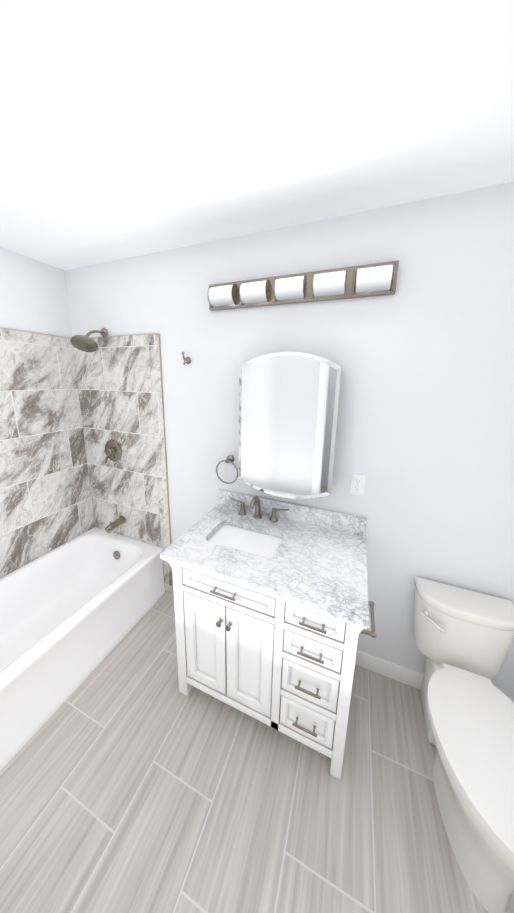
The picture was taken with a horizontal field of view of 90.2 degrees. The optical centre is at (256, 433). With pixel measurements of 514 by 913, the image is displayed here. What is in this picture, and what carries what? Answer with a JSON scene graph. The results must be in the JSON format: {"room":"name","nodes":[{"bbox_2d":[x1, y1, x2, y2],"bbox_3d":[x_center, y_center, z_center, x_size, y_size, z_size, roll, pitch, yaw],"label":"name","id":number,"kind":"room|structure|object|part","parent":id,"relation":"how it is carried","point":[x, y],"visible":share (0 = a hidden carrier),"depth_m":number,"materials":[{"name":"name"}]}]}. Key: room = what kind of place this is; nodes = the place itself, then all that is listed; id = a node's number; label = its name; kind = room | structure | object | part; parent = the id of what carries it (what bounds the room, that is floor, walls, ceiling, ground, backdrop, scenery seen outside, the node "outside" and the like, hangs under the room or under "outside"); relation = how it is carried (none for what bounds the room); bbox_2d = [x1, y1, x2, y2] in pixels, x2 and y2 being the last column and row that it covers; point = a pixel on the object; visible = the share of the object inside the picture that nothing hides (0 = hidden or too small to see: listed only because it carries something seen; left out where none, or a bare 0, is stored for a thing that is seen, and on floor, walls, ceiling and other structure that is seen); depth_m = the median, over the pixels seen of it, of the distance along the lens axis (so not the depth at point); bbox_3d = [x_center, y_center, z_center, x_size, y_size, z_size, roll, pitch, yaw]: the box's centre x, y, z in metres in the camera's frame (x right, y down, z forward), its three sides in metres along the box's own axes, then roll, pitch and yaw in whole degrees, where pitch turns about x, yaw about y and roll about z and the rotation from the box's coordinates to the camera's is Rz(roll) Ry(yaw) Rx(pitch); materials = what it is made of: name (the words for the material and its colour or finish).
{"room":"bathroom","nodes":[
{"label":"bathroom","id":0,"kind":"room"},
{"bbox_2d":[0,247,71,337],"bbox_3d":[-1.761,0.151,1.417,0.120,2.440,1.560,6,13,21],"label":"wall","id":1,"kind":"structure","parent":0,"point":[33,296],"depth_m":1.70,"materials":[{"name":"white paint"}]},
{"bbox_2d":[0,327,69,338],"bbox_3d":[-1.684,-0.580,1.244,0.011,0.004,1.550,6,13,21],"label":"tile trim","id":2,"kind":"structure","parent":1,"relation":"attached to","point":[0,327],"depth_m":1.71,"materials":[{"name":"beige"}]},
{"bbox_2d":[0,328,94,577],"bbox_3d":[-1.705,0.387,1.442,0.010,1.970,1.540,6,13,21],"label":"wall tile","id":3,"kind":"structure","parent":1,"relation":"attached to","point":[45,501],"depth_m":1.80,"materials":[{"name":"grey tile"}]},
{"bbox_2d":[0,591,513,912],"bbox_3d":[-0.531,1.646,0.493,3.340,0.060,3.140,6,13,21],"label":"floor","id":4,"kind":"structure","parent":0,"point":[133,779],"depth_m":1.03,"materials":[{"name":"tile"}]},
{"bbox_2d":[0,527,164,770],"bbox_3d":[-1.362,1.189,1.472,0.753,0.400,1.526,6,13,21],"label":"bathtub","id":5,"kind":"object","parent":4,"relation":"on","point":[74,611],"visible":0.98,"depth_m":1.65,"materials":[{"name":"white ceramic"}]},
{"bbox_2d":[160,489,375,779],"bbox_3d":[0.081,0.914,1.379,0.966,1.034,0.563,6,13,21],"label":"bathroom vanity","id":6,"kind":"object","parent":4,"relation":"on","point":[272,603],"visible":1,"depth_m":1.17,"materials":[{"name":"paint"}]},
{"bbox_3d":[-0.256,1.036,1.275,0.230,0.526,0.019,6,13,21],"label":"door","id":7,"kind":"part","parent":6,"relation":"part of","materials":[{"name":"paint"}]},
{"bbox_3d":[-0.139,0.705,1.162,0.465,0.090,0.019,6,13,21],"label":"drawer","id":8,"kind":"part","parent":6,"relation":"part of","materials":[{"name":"paint"}]},
{"bbox_3d":[-0.036,1.058,1.192,0.230,0.526,0.019,6,13,21],"label":"door","id":9,"kind":"part","parent":6,"relation":"part of","materials":[{"name":"paint"}]},
{"bbox_2d":[160,489,369,627],"bbox_3d":[0.068,0.526,1.307,0.920,0.132,0.560,6,13,21],"label":"countertop","id":10,"kind":"structure","parent":6,"relation":"on","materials":[{"name":"white stone"}]},
{"bbox_2d":[230,495,288,522],"bbox_3d":[-0.011,0.438,1.506,0.378,0.159,0.148,6,13,21],"label":"faucet","id":11,"kind":"object","parent":10,"relation":"on","point":[243,508],"depth_m":1.56,"materials":[{"name":"brown metal"}]},
{"bbox_3d":[0.217,1.260,1.131,0.233,0.164,0.019,6,13,21],"label":"drawer","id":12,"kind":"part","parent":6,"relation":"part of","materials":[{"name":"paint"}]},
{"bbox_3d":[0.221,1.058,1.089,0.233,0.167,0.019,6,13,21],"label":"drawer","id":13,"kind":"part","parent":6,"relation":"part of","materials":[{"name":"paint"}]},
{"bbox_3d":[0.225,0.882,1.052,0.233,0.108,0.019,6,13,21],"label":"drawer","id":14,"kind":"part","parent":6,"relation":"part of","materials":[{"name":"paint"}]},
{"bbox_3d":[0.228,0.742,1.022,0.233,0.094,0.019,6,13,21],"label":"drawer","id":15,"kind":"part","parent":6,"relation":"part of","materials":[{"name":"paint"}]},
{"bbox_2d":[413,577,513,912],"bbox_3d":[0.877,1.172,1.019,0.398,0.706,0.715,6,13,21],"label":"toilet","id":16,"kind":"object","parent":4,"relation":"on","point":[463,638],"visible":1,"depth_m":0.99,"materials":[{"name":"white ceramic"}]},
{"bbox_3d":[0.822,0.872,1.197,0.093,0.031,0.081,6,13,21],"label":"lever","id":17,"kind":"part","parent":16,"relation":"part of","materials":[{"name":"silver metal"}]},
{"bbox_3d":[0.979,0.967,1.233,0.382,0.295,0.162,6,13,21],"label":"tank","id":18,"kind":"part","parent":16,"relation":"part of","materials":[{"name":"white ceramic"}]},
{"bbox_3d":[0.982,0.800,1.197,0.398,0.046,0.176,6,13,21],"label":"lid","id":19,"kind":"part","parent":16,"relation":"part of","materials":[{"name":"white ceramic"}]},
{"bbox_3d":[0.844,1.126,0.920,0.376,0.043,0.528,6,13,21],"label":"seat","id":20,"kind":"part","parent":16,"relation":"part of","materials":[{"name":"white plastic"}]},
{"bbox_2d":[0,0,513,270],"bbox_3d":[-0.482,-0.800,-0.020,3.340,0.060,3.140,6,13,21],"label":"ceiling","id":21,"kind":"structure","parent":0,"point":[131,128],"depth_m":0.74,"materials":[{"name":"white paint"}]},
{"bbox_2d":[64,182,513,701],"bbox_3d":[0.044,0.145,1.615,3.340,2.440,0.120,6,13,21],"label":"wall","id":22,"kind":"structure","parent":0,"point":[423,357],"depth_m":1.27,"materials":[{"name":"white paint"}]},
{"bbox_2d":[73,335,161,547],"bbox_3d":[-1.080,0.278,2.019,0.746,1.970,0.010,6,13,21],"label":"wall tile","id":23,"kind":"structure","parent":22,"relation":"attached to","point":[113,374],"depth_m":1.95,"materials":[{"name":"grey tile"}]},
{"bbox_2d":[70,328,106,351],"bbox_3d":[-1.111,-0.637,1.714,0.146,0.176,0.234,6,13,21],"label":"shower head","id":24,"kind":"object","parent":23,"relation":"attached to","point":[85,343],"visible":0.98,"depth_m":1.68},
{"bbox_2d":[105,440,121,463],"bbox_3d":[-1.126,0.140,1.972,0.172,0.182,0.058,6,13,21],"label":"shower valve","id":25,"kind":"object","parent":23,"relation":"attached to","point":[113,451],"visible":1,"depth_m":1.97,"materials":[{"name":"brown metal"}]},
{"bbox_2d":[105,516,125,532],"bbox_3d":[-1.132,0.722,2.038,0.068,0.077,0.155,6,13,21],"label":"tub spout","id":26,"kind":"object","parent":23,"relation":"attached to","point":[113,525],"visible":1,"depth_m":2.02,"materials":[{"name":"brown metal"}]},
{"bbox_2d":[90,333,173,593],"bbox_3d":[-1.024,0.282,1.998,0.806,1.974,0.011,6,13,21],"label":"tile trim","id":27,"kind":"structure","parent":22,"relation":"attached to","point":[163,421],"depth_m":1.79,"materials":[{"name":"beige metal"}]},
{"bbox_2d":[148,337,161,543],"bbox_3d":[-0.731,0.313,1.887,0.003,1.970,0.009,6,13,21],"label":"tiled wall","id":28,"kind":"structure","parent":22,"relation":"attached to","point":[154,434],"depth_m":1.82,"materials":[{"name":"grey"}]},
{"bbox_2d":[148,334,172,593],"bbox_3d":[-0.691,0.317,1.872,0.082,1.970,0.010,6,13,21],"label":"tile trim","id":29,"kind":"structure","parent":22,"relation":"attached to","point":[158,419],"depth_m":1.82,"materials":[{"name":"grey tile"}]},
{"bbox_2d":[182,352,190,364],"bbox_3d":[-0.444,-0.466,1.589,0.046,0.079,0.056,6,13,21],"label":"robe hook","id":30,"kind":"object","parent":22,"relation":"attached to","point":[187,360],"visible":1,"depth_m":1.60,"materials":[{"name":"silver metal"}]},
{"bbox_2d":[216,455,237,483],"bbox_3d":[-0.180,0.226,1.620,0.157,0.176,0.062,6,13,21],"label":"towel ring","id":31,"kind":"object","parent":22,"relation":"attached to","point":[230,459],"visible":1,"depth_m":1.61,"materials":[{"name":"silver metal"}]},
{"bbox_2d":[238,352,341,498],"bbox_3d":[0.161,-0.037,1.404,0.528,0.781,0.111,6,13,21],"label":"mirrored medicine cabinet","id":32,"kind":"object","parent":22,"relation":"attached to","point":[288,407],"visible":1,"depth_m":1.34,"materials":[{"name":"white"}]},
{"bbox_2d":[208,260,398,310],"bbox_3d":[0.166,-0.731,1.283,0.956,0.132,0.072,6,13,21],"label":"sconce","id":33,"kind":"object","parent":22,"relation":"attached to","point":[370,280],"visible":1,"depth_m":1.25,"materials":[{"name":"white glass"}]},
{"bbox_2d":[350,474,365,495],"bbox_3d":[0.538,0.272,1.372,0.070,0.115,0.009,6,13,21],"label":"outlet","id":34,"kind":"object","parent":22,"relation":"attached to","point":[357,485],"visible":1,"depth_m":1.37,"materials":[{"name":"white plastic"}]},
{"bbox_2d":[355,650,423,689],"bbox_3d":[1.006,1.403,1.409,0.870,0.100,0.017,6,13,21],"label":"baseboard","id":35,"kind":"structure","parent":22,"relation":"attached to","point":[404,675],"depth_m":1.48,"materials":[{"name":"white paint"}]}
]}

